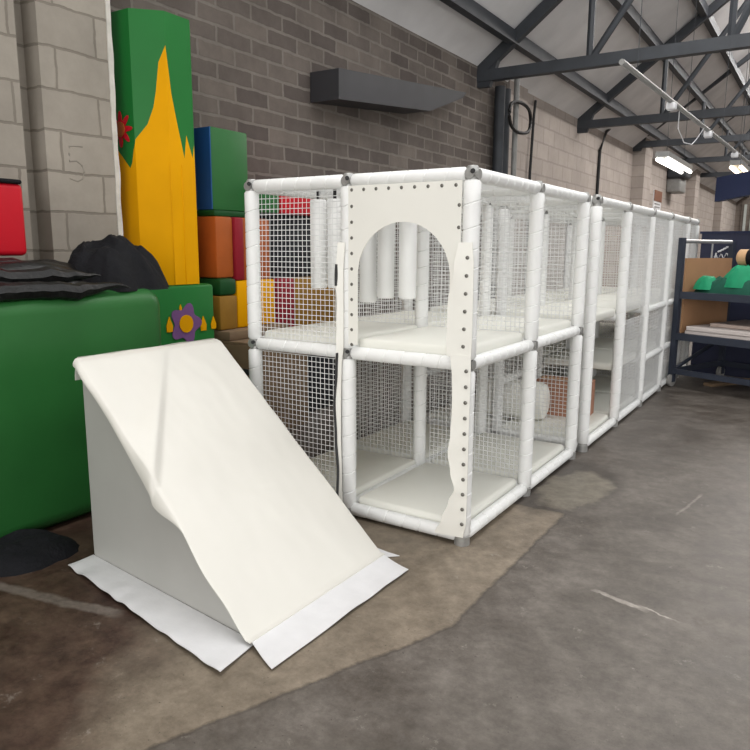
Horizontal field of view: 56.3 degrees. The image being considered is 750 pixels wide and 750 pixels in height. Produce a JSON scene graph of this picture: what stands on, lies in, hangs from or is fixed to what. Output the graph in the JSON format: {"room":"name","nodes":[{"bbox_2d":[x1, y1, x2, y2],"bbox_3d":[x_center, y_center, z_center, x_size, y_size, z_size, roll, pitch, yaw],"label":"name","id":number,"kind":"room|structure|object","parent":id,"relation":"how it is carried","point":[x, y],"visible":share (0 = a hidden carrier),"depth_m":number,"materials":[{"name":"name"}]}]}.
{"room":"warehouse","nodes":[
{"label":"warehouse","id":0,"kind":"room"},
{"bbox_2d":[0,0,117,262],"bbox_3d":[-4.504,-0.874,1.393,0.440,4.350,9.100,7,12,32],"label":"wall","id":1,"kind":"structure","parent":0,"point":[55,89],"depth_m":4.68,"materials":[{"name":"brick"}]},
{"bbox_2d":[68,145,84,181],"bbox_3d":[-2.044,-1.440,4.795,0.018,0.253,0.126,7,12,32],"label":"number","id":2,"kind":"object","parent":1,"relation":"attached to","point":[69,146],"depth_m":4.79,"materials":[{"name":"white paint"}]},
{"bbox_2d":[105,0,122,235],"bbox_3d":[-1.883,-1.514,5.064,0.060,4.350,0.051,7,12,32],"label":"trim","id":3,"kind":"structure","parent":1,"relation":"attached to","point":[110,54],"depth_m":4.99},
{"bbox_2d":[0,304,749,749],"bbox_3d":[12.432,-1.215,16.788,18.000,0.200,53.000,7,12,32],"label":"floor","id":4,"kind":"structure","parent":0,"point":[607,607],"depth_m":2.90,"materials":[{"name":"concrete"}]},
{"bbox_2d":[0,529,79,577],"bbox_3d":[-1.966,0.902,3.630,0.806,0.096,0.514,-2,10,-14],"label":"cloth","id":5,"kind":"object","parent":4,"relation":"on","point":[22,551],"visible":0.96,"depth_m":3.60,"materials":[{"name":"black fabric"}]},
{"bbox_2d":[0,289,160,537],"bbox_3d":[-2.380,0.261,3.683,0.780,1.335,2.660,7,12,32],"label":"block","id":6,"kind":"object","parent":4,"relation":"on","point":[44,470],"visible":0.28,"depth_m":3.88,"materials":[{"name":"green leather"}]},
{"bbox_2d":[0,257,129,301],"bbox_3d":[-2.363,-0.453,3.480,0.758,0.245,2.301,7,12,32],"label":"folded cloth","id":7,"kind":"object","parent":6,"relation":"on","point":[41,279],"visible":0.98,"depth_m":3.83,"materials":[{"name":"black fabric"}]},
{"bbox_2d":[0,178,26,255],"bbox_3d":[-2.373,-0.844,3.741,0.430,0.420,0.825,7,12,32],"label":"cushion","id":8,"kind":"object","parent":7,"relation":"on","point":[12,226],"visible":1,"depth_m":3.90,"materials":[{"name":"red leather"}]},
{"bbox_2d":[68,234,168,291],"bbox_3d":[-1.695,-0.722,4.509,0.636,0.347,0.782,7,12,32],"label":"crumpled cloth","id":9,"kind":"object","parent":6,"relation":"on","point":[115,258],"visible":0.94,"depth_m":4.34,"materials":[{"name":"black fabric"}]},
{"bbox_2d":[150,283,215,345],"bbox_3d":[-1.754,-0.073,5.660,0.674,1.303,0.673,7,12,32],"label":"block","id":10,"kind":"object","parent":4,"relation":"on","point":[186,311],"visible":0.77,"depth_m":5.43,"materials":[{"name":"green leather"}]},
{"bbox_2d":[111,8,199,284],"bbox_3d":[-1.701,-1.682,5.424,0.596,1.945,0.603,7,12,32],"label":"foam pillar","id":11,"kind":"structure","parent":10,"relation":"on","point":[152,48],"depth_m":5.17,"materials":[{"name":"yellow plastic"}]},
{"bbox_2d":[117,122,124,136],"bbox_3d":[-1.879,-1.801,5.160,0.109,0.109,0.006,7,12,31],"label":"flower","id":12,"kind":"object","parent":11,"relation":"on","point":[120,125],"depth_m":5.15,"materials":[{"name":"orange plastic"}]},
{"bbox_2d":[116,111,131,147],"bbox_3d":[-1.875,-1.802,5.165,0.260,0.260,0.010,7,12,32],"label":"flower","id":13,"kind":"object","parent":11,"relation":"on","point":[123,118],"depth_m":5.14,"materials":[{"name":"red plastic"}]},
{"bbox_2d":[171,303,201,341],"bbox_3d":[-1.460,-0.392,5.448,0.006,0.314,0.305,7,12,32],"label":"flower","id":14,"kind":"object","parent":10,"relation":"on","point":[186,318],"depth_m":5.43,"materials":[{"name":"purple plastic"}]},
{"bbox_2d":[69,338,408,671],"bbox_3d":[-0.719,0.462,3.411,1.503,1.050,1.340,7,12,32],"label":"ramp","id":15,"kind":"object","parent":4,"relation":"on","point":[212,524],"visible":1,"depth_m":3.36,"materials":[{"name":"white leather"}]},
{"bbox_2d":[219,338,307,429],"bbox_3d":[-1.120,0.066,6.283,0.750,0.818,0.730,7,12,32],"label":"carton","id":16,"kind":"object","parent":4,"relation":"on","point":[238,349],"visible":0.09,"depth_m":6.09,"materials":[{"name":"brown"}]},
{"bbox_2d":[214,323,288,340],"bbox_3d":[-1.271,-0.399,6.324,0.640,0.078,0.770,7,12,32],"label":"block","id":17,"kind":"object","parent":16,"relation":"on","point":[237,333],"visible":0.34,"depth_m":5.93,"materials":[{"name":"brown leather"}]},
{"bbox_2d":[213,295,236,329],"bbox_3d":[-1.446,-0.544,6.075,0.500,0.288,0.210,7,12,32],"label":"block","id":18,"kind":"object","parent":17,"relation":"on","point":[224,307],"visible":0.47,"depth_m":5.91,"materials":[{"name":"beige leather"}]},
{"bbox_2d":[199,278,235,295],"bbox_3d":[-1.442,-0.758,6.041,0.500,0.143,0.200,7,12,32],"label":"block","id":19,"kind":"object","parent":18,"relation":"on","point":[221,286],"visible":0.5,"depth_m":5.88,"materials":[{"name":"green leather"}]},
{"bbox_2d":[197,216,232,277],"bbox_3d":[-1.451,-1.084,6.002,0.460,0.508,0.200,7,12,32],"label":"block","id":20,"kind":"object","parent":19,"relation":"on","point":[215,249],"visible":0.52,"depth_m":5.86,"materials":[{"name":"orange leather"}]},
{"bbox_2d":[197,210,244,217],"bbox_3d":[-1.389,-1.386,6.101,0.480,0.048,0.500,7,12,32],"label":"block","id":21,"kind":"object","parent":20,"relation":"on","point":[200,213],"visible":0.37,"depth_m":5.86,"materials":[{"name":"green leather"}]},
{"bbox_2d":[194,126,247,211],"bbox_3d":[-1.401,-1.738,6.034,0.420,0.665,0.442,7,12,32],"label":"block","id":22,"kind":"object","parent":21,"relation":"on","point":[220,154],"visible":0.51,"depth_m":5.84,"materials":[{"name":"green leather"}]},
{"bbox_2d":[233,279,274,327],"bbox_3d":[-1.252,-0.658,6.381,0.480,0.408,0.500,7,12,32],"label":"block","id":23,"kind":"object","parent":17,"relation":"on","point":[241,285],"visible":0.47,"depth_m":6.15,"materials":[{"name":"yellow plastic"}]},
{"bbox_2d":[230,217,243,279],"bbox_3d":[-1.357,-1.094,6.132,0.480,0.533,0.110,7,12,32],"label":"block","id":24,"kind":"object","parent":23,"relation":"on","point":[237,222],"visible":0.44,"depth_m":5.99,"materials":[{"name":"red plastic"}]},
{"bbox_2d":[242,218,269,279],"bbox_3d":[-1.238,-1.129,6.332,0.460,0.533,0.350,7,12,32],"label":"block","id":25,"kind":"object","parent":23,"relation":"on","point":[262,221],"visible":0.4,"depth_m":6.28,"materials":[{"name":"orange plastic"}]},
{"bbox_2d":[308,355,334,411],"bbox_3d":[-0.753,-0.090,7.168,0.600,0.818,1.100,7,12,32],"label":"block","id":26,"kind":"object","parent":4,"relation":"on","point":[317,359],"visible":0.09,"depth_m":6.97,"materials":[{"name":"black leather"}]},
{"bbox_2d":[268,278,294,326],"bbox_3d":[-1.028,-0.679,6.732,0.480,0.488,0.230,7,12,32],"label":"block","id":27,"kind":"object","parent":26,"relation":"on","point":[289,321],"visible":0.23,"depth_m":6.56,"materials":[{"name":"red plastic"}]},
{"bbox_2d":[293,276,334,325],"bbox_3d":[-0.745,-0.755,7.168,0.480,0.488,0.800,7,12,32],"label":"block","id":28,"kind":"object","parent":26,"relation":"on","point":[325,296],"visible":0.19,"depth_m":6.92,"materials":[{"name":"yellow plastic"}]},
{"bbox_2d":[259,214,310,277],"bbox_3d":[-0.918,-1.247,6.857,0.420,0.583,0.860,7,12,32],"label":"block","id":29,"kind":"object","parent":28,"relation":"on","point":[273,224],"visible":0.36,"depth_m":6.63,"materials":[{"name":"black leather"}]},
{"bbox_2d":[259,194,278,213],"bbox_3d":[-1.130,-1.595,6.379,0.500,0.265,0.220,7,12,32],"label":"block","id":30,"kind":"object","parent":29,"relation":"on","point":[269,205],"visible":0.24,"depth_m":6.24,"materials":[{"name":"green plastic"}]},
{"bbox_2d":[277,196,309,216],"bbox_3d":[-0.880,-1.643,6.768,0.500,0.225,0.690,7,12,32],"label":"block","id":31,"kind":"object","parent":29,"relation":"on","point":[295,204],"visible":0.18,"depth_m":6.51,"materials":[{"name":"red plastic"}]},
{"bbox_2d":[244,165,590,546],"bbox_3d":[0.364,-0.263,4.824,1.564,1.997,2.064,7,12,32],"label":"play structure","id":32,"kind":"object","parent":4,"relation":"on","point":[449,482],"visible":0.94,"depth_m":4.30,"materials":[{"name":"white plastic"}]},
{"bbox_2d":[242,368,248,374],"bbox_3d":[-0.894,-0.016,4.559,0.246,0.060,0.020,4,11,19],"label":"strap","id":33,"kind":"object","parent":32,"relation":"attached to","point":[246,371],"visible":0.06,"depth_m":4.53,"materials":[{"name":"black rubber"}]},
{"bbox_2d":[310,191,326,287],"bbox_3d":[-0.373,-0.890,4.637,0.110,0.640,0.110,7,12,32],"label":"roll","id":34,"kind":"object","parent":32,"relation":"hanging from","point":[319,255],"visible":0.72,"depth_m":4.60,"materials":[{"name":"white plastic"}]},
{"bbox_2d":[327,189,340,287],"bbox_3d":[-0.260,-0.880,4.565,0.104,0.635,0.104,7,12,32],"label":"roll","id":35,"kind":"object","parent":32,"relation":"hanging from","point":[336,205],"visible":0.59,"depth_m":4.51,"materials":[{"name":"white plastic"}]},
{"bbox_2d":[360,232,376,302],"bbox_3d":[-0.043,-0.814,4.436,0.110,0.716,0.110,7,12,32],"label":"roll","id":36,"kind":"object","parent":32,"relation":"hanging from","point":[368,260],"visible":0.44,"depth_m":4.42,"materials":[{"name":"white plastic"}]},
{"bbox_2d":[377,223,394,298],"bbox_3d":[0.069,-0.816,4.363,0.110,0.685,0.110,7,12,32],"label":"roll","id":37,"kind":"object","parent":32,"relation":"hanging from","point":[386,235],"visible":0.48,"depth_m":4.34,"materials":[{"name":"white plastic"}]},
{"bbox_2d":[398,222,416,298],"bbox_3d":[0.201,-0.803,4.279,0.112,0.680,0.112,7,12,32],"label":"roll","id":38,"kind":"object","parent":32,"relation":"hanging from","point":[407,273],"visible":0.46,"depth_m":4.25,"materials":[{"name":"white plastic"}]},
{"bbox_2d":[511,79,519,175],"bbox_3d":[2.260,-2.629,11.577,0.086,4.300,0.090,7,12,32],"label":"conduit pipe","id":39,"kind":"object","parent":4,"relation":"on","point":[516,81],"visible":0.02,"depth_m":11.30,"materials":[{"name":"grey metal"}]},
{"bbox_2d":[508,100,531,134],"bbox_3d":[2.336,-4.117,11.267,0.085,0.508,1.056,7,12,32],"label":"cable coil","id":40,"kind":"object","parent":39,"relation":"hanging from","point":[522,103],"visible":1,"depth_m":11.21,"materials":[{"name":"black rubber"}]},
{"bbox_2d":[426,194,699,451],"bbox_3d":[2.318,-0.783,7.795,1.564,1.997,4.835,7,12,32],"label":"play structure","id":41,"kind":"object","parent":4,"relation":"on","point":[627,364],"visible":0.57,"depth_m":6.79,"materials":[{"name":"white plastic"}]},
{"bbox_2d":[487,378,549,419],"bbox_3d":[1.228,0.216,6.225,0.600,0.330,0.330,5,11,26],"label":"bolster","id":42,"kind":"object","parent":41,"relation":"on","point":[539,384],"visible":0.44,"depth_m":6.08,"materials":[{"name":"white plastic"}]},
{"bbox_2d":[536,375,594,416],"bbox_3d":[1.727,0.203,6.381,0.471,0.316,0.300,6,12,28],"label":"cardboard box","id":43,"kind":"object","parent":41,"relation":"on","point":[546,380],"visible":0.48,"depth_m":6.28,"materials":[{"name":"brown cardboard"}]},
{"bbox_2d":[666,238,749,385],"bbox_3d":[4.477,-0.614,7.674,1.200,1.727,1.970,-6,12,-34],"label":"trolley","id":44,"kind":"object","parent":4,"relation":"on","point":[673,369],"visible":0.88,"depth_m":8.10,"materials":[{"name":"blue metal"}]},
{"bbox_2d":[679,299,727,332],"bbox_3d":[3.964,-0.719,8.425,0.950,0.390,0.020,-6,12,-34],"label":"divider","id":45,"kind":"object","parent":44,"relation":"on","point":[693,312],"visible":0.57,"depth_m":8.36,"materials":[{"name":"brown cardboard"}]},
{"bbox_2d":[693,275,715,289],"bbox_3d":[3.783,-1.045,8.003,0.280,0.157,0.229,7,12,32],"label":"folded fabric","id":46,"kind":"object","parent":44,"relation":"on","point":[704,282],"visible":0.91,"depth_m":7.95,"materials":[{"name":"green fabric"}]},
{"bbox_2d":[682,258,731,291],"bbox_3d":[3.962,-1.185,8.339,0.960,0.384,0.020,-6,12,-34],"label":"cardboard sheet","id":47,"kind":"object","parent":44,"relation":"on","point":[694,268],"visible":0.71,"depth_m":8.23,"materials":[{"name":"brown cardboard"}]},
{"bbox_2d":[685,330,749,340],"bbox_3d":[4.465,-0.400,7.675,0.930,0.040,1.750,-6,12,-34],"label":"flat board","id":48,"kind":"object","parent":44,"relation":"on","point":[686,331],"visible":0.45,"depth_m":7.80,"materials":[{"name":"white wood"}]},
{"bbox_2d":[686,324,749,336],"bbox_3d":[4.464,-0.445,7.659,0.940,0.050,1.720,-6,12,-34],"label":"flat board","id":49,"kind":"object","parent":48,"relation":"on","point":[707,328],"visible":0.55,"depth_m":7.81,"materials":[{"name":"white wood"}]},
{"bbox_2d":[710,320,749,329],"bbox_3d":[4.583,-0.488,7.636,0.760,0.040,1.520,-6,12,-34],"label":"flat board","id":50,"kind":"object","parent":49,"relation":"on","point":[739,324],"visible":1,"depth_m":7.94,"materials":[{"name":"beige wood"}]},
{"bbox_2d":[694,276,749,294],"bbox_3d":[3.987,-1.002,7.749,0.290,0.233,0.984,-6,12,-32],"label":"folded fabric","id":51,"kind":"object","parent":44,"relation":"on","point":[717,286],"visible":0.5,"depth_m":7.75,"materials":[{"name":"green fabric"}]},
{"bbox_2d":[724,265,749,287],"bbox_3d":[4.041,-1.069,7.660,0.278,0.248,0.591,-8,13,-40],"label":"folded fabric","id":52,"kind":"object","parent":51,"relation":"on","point":[738,275],"visible":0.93,"depth_m":7.62,"materials":[{"name":"green fabric"}]},
{"bbox_2d":[736,249,749,265],"bbox_3d":[4.182,-1.267,7.634,0.186,0.183,0.440,-6,12,-34],"label":"roll","id":53,"kind":"object","parent":52,"relation":"on","point":[743,255],"visible":0.96,"depth_m":7.70,"materials":[{"name":"beige cardboard"}]},
{"bbox_2d":[691,231,749,377],"bbox_3d":[5.164,-0.827,8.612,0.518,1.830,2.240,-10,14,-44],"label":"banner","id":54,"kind":"object","parent":4,"relation":"on","point":[738,311],"visible":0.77,"depth_m":8.93,"materials":[{"name":"blue fabric"}]},
{"bbox_2d":[703,378,749,386],"bbox_3d":[4.353,0.099,8.508,0.879,0.035,0.111,-4,11,-23],"label":"plank","id":55,"kind":"object","parent":4,"relation":"on","point":[715,383],"visible":0.56,"depth_m":8.37,"materials":[{"name":"brown wood"}]},
{"bbox_3d":[1.768,-0.754,10.959,0.700,0.820,1.300,7,12,32],"label":"wooden crate","id":56,"kind":"object","parent":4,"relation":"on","visible":0},
{"bbox_2d":[478,282,494,297],"bbox_3d":[1.793,-1.298,10.903,0.593,0.271,1.066,7,12,32],"label":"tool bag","id":57,"kind":"object","parent":56,"relation":"on","point":[491,282],"visible":0.05,"depth_m":10.59,"materials":[{"name":"black fabric"}]},
{"bbox_2d":[110,0,736,376],"bbox_3d":[9.180,-4.969,23.184,0.400,4.900,42.800,7,12,32],"label":"wall","id":58,"kind":"structure","parent":0,"point":[252,61],"depth_m":8.19,"materials":[{"name":"grey brick"}]},
{"bbox_2d":[310,68,465,113],"bbox_3d":[0.291,-3.395,8.594,0.370,0.605,3.050,7,12,32],"label":"ventilation duct","id":59,"kind":"object","parent":58,"relation":"attached to","point":[337,86],"visible":1,"depth_m":7.88,"materials":[{"name":"metal"}]},
{"bbox_2d":[491,85,510,278],"bbox_3d":[2.039,-2.571,11.670,0.220,4.150,0.500,7,12,32],"label":"drain pipe","id":60,"kind":"object","parent":58,"relation":"attached to","point":[501,131],"visible":0.28,"depth_m":11.33,"materials":[{"name":"metal"}]},
{"bbox_2d":[507,80,527,294],"bbox_3d":[2.457,-2.987,12.447,0.040,4.700,0.850,7,12,32],"label":"trim","id":61,"kind":"structure","parent":58,"relation":"attached to","point":[523,95],"depth_m":12.37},
{"bbox_2d":[524,100,536,293],"bbox_3d":[2.869,-2.866,13.049,0.043,4.255,0.180,7,12,32],"label":"power cable","id":62,"kind":"object","parent":58,"relation":"attached to","point":[535,101],"visible":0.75,"depth_m":12.78,"materials":[{"name":"black rubber"}]},
{"bbox_2d":[596,129,610,193],"bbox_3d":[5.541,-3.763,17.096,0.088,4.628,0.999,8,12,35],"label":"cable","id":63,"kind":"object","parent":58,"relation":"attached to","point":[607,130],"visible":0.48,"depth_m":16.56,"materials":[{"name":"black rubber"}]},
{"bbox_2d":[628,138,652,288],"bbox_3d":[7.489,-4.297,19.940,0.320,4.700,0.900,7,12,32],"label":"trim","id":64,"kind":"structure","parent":58,"relation":"attached to","point":[642,160],"depth_m":19.41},
{"bbox_2d":[652,190,661,209],"bbox_3d":[9.024,-5.492,22.411,0.050,0.700,1.100,7,12,32],"label":"notice","id":65,"kind":"object","parent":58,"relation":"attached to","point":[657,195],"visible":0.74,"depth_m":22.29,"materials":[{"name":"brown paper"}]},
{"bbox_2d":[666,169,690,193],"bbox_3d":[10.230,-6.488,23.622,0.600,0.750,1.100,7,12,32],"label":"heater","id":66,"kind":"object","parent":58,"relation":"attached to","point":[676,183],"visible":0.84,"depth_m":23.30,"materials":[{"name":"paint"}]},
{"bbox_2d":[684,169,700,257],"bbox_3d":[12.177,-5.560,27.160,0.320,4.700,0.900,7,12,32],"label":"trim","id":67,"kind":"structure","parent":58,"relation":"attached to","point":[692,187],"depth_m":26.61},
{"bbox_2d":[712,201,724,230],"bbox_3d":[16.488,-6.722,33.798,0.320,4.700,0.900,7,12,32],"label":"trim","id":68,"kind":"structure","parent":58,"relation":"attached to","point":[719,206],"depth_m":33.31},
{"bbox_2d":[352,0,749,201],"bbox_3d":[12.215,-7.960,15.267,12.900,5.227,52.200,7,12,32],"label":"ceiling","id":69,"kind":"structure","parent":0,"point":[562,34],"depth_m":12.88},
{"bbox_2d":[440,0,748,197],"bbox_3d":[7.347,-6.423,18.576,0.120,0.180,52.000,7,12,32],"label":"beam","id":70,"kind":"structure","parent":69,"relation":"attached to","point":[470,9],"depth_m":11.20,"materials":[{"name":"paint"}]},
{"bbox_2d":[477,0,749,88],"bbox_3d":[6.795,-6.306,7.145,12.397,5.074,0.140,7,12,32],"label":"roof truss","id":71,"kind":"object","parent":69,"relation":"attached to","point":[488,72],"visible":0.9,"depth_m":9.79,"materials":[{"name":"metal"}]},
{"bbox_2d":[577,0,749,133],"bbox_3d":[9.565,-7.063,11.409,12.397,5.054,0.140,7,12,32],"label":"roof truss","id":72,"kind":"object","parent":69,"relation":"attached to","point":[585,122],"visible":0.7,"depth_m":14.02,"materials":[{"name":"metal"}]},
{"bbox_2d":[655,0,696,173],"bbox_3d":[4.406,-4.877,9.941,0.178,3.773,1.950,7,12,32],"label":"tube light","id":73,"kind":"object","parent":69,"relation":"hanging from","point":[668,159],"visible":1,"depth_m":9.96,"materials":[{"name":"white plastic"}]},
{"bbox_2d":[609,0,749,154],"bbox_3d":[8.236,-7.130,17.875,0.120,0.180,52.000,7,12,32],"label":"trim","id":74,"kind":"structure","parent":69,"relation":"attached to","point":[632,16],"depth_m":14.60,"materials":[{"name":"paint"}]},
{"bbox_2d":[619,0,749,164],"bbox_3d":[4.120,-4.841,7.934,0.083,4.712,8.010,7,12,35],"label":"conduit","id":75,"kind":"object","parent":69,"relation":"hanging from","point":[671,105],"visible":1,"depth_m":6.53,"materials":[{"name":"metal"}]},
{"bbox_2d":[633,53,749,151],"bbox_3d":[12.291,-7.896,15.590,12.394,4.855,0.140,7,12,32],"label":"roof truss","id":76,"kind":"object","parent":69,"relation":"attached to","point":[727,138],"visible":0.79,"depth_m":18.16,"materials":[{"name":"metal"}]},
{"bbox_2d":[682,105,749,163],"bbox_3d":[15.040,-8.676,19.815,12.393,4.775,0.140,7,12,32],"label":"roof truss","id":77,"kind":"object","parent":69,"relation":"attached to","point":[726,157],"visible":0.43,"depth_m":22.57,"materials":[{"name":"metal"}]},
{"bbox_2d":[691,0,749,104],"bbox_3d":[8.871,-7.636,17.374,0.120,0.180,52.000,7,12,32],"label":"trim","id":78,"kind":"structure","parent":69,"relation":"attached to","point":[711,25],"depth_m":14.79,"materials":[{"name":"paint"}]},
{"bbox_2d":[700,141,749,177],"bbox_3d":[17.788,-9.417,24.047,12.393,4.775,0.140,7,12,32],"label":"roof truss","id":79,"kind":"object","parent":69,"relation":"attached to","point":[713,174],"visible":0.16,"depth_m":27.19,"materials":[{"name":"metal"}]},
{"bbox_2d":[714,66,749,201],"bbox_3d":[4.386,-4.816,6.946,0.089,5.981,1.519,-6,12,-34],"label":"board","id":80,"kind":"object","parent":69,"relation":"hanging from","point":[734,186],"visible":1,"depth_m":7.87,"materials":[{"name":"paint"}]},
{"bbox_2d":[729,51,749,173],"bbox_3d":[6.065,-5.377,11.126,0.178,4.318,2.450,7,12,32],"label":"tube light","id":81,"kind":"object","parent":69,"relation":"hanging from","point":[734,164],"visible":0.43,"depth_m":10.60,"materials":[{"name":"beige plastic"}]},
{"bbox_2d":[734,196,749,230],"bbox_3d":[26.307,-9.474,37.304,18.000,9.000,0.400,7,12,32],"label":"wall","id":82,"kind":"structure","parent":0,"point":[744,199],"depth_m":40.52,"materials":[{"name":"beige brick"}]},
{"bbox_2d":[739,203,749,230],"bbox_3d":[22.788,-7.524,39.629,4.000,4.300,0.100,7,12,32],"label":"door","id":83,"kind":"structure","parent":82,"relation":"in","point":[743,204],"depth_m":40.28,"materials":[{"name":"grey metal"}]},
{"bbox_2d":[742,204,749,230],"bbox_3d":[22.117,-7.532,39.937,2.260,4.200,0.050,7,12,32],"label":"curtain","id":84,"kind":"object","parent":83,"relation":"hanging from","point":[745,205],"visible":0.2,"depth_m":40.22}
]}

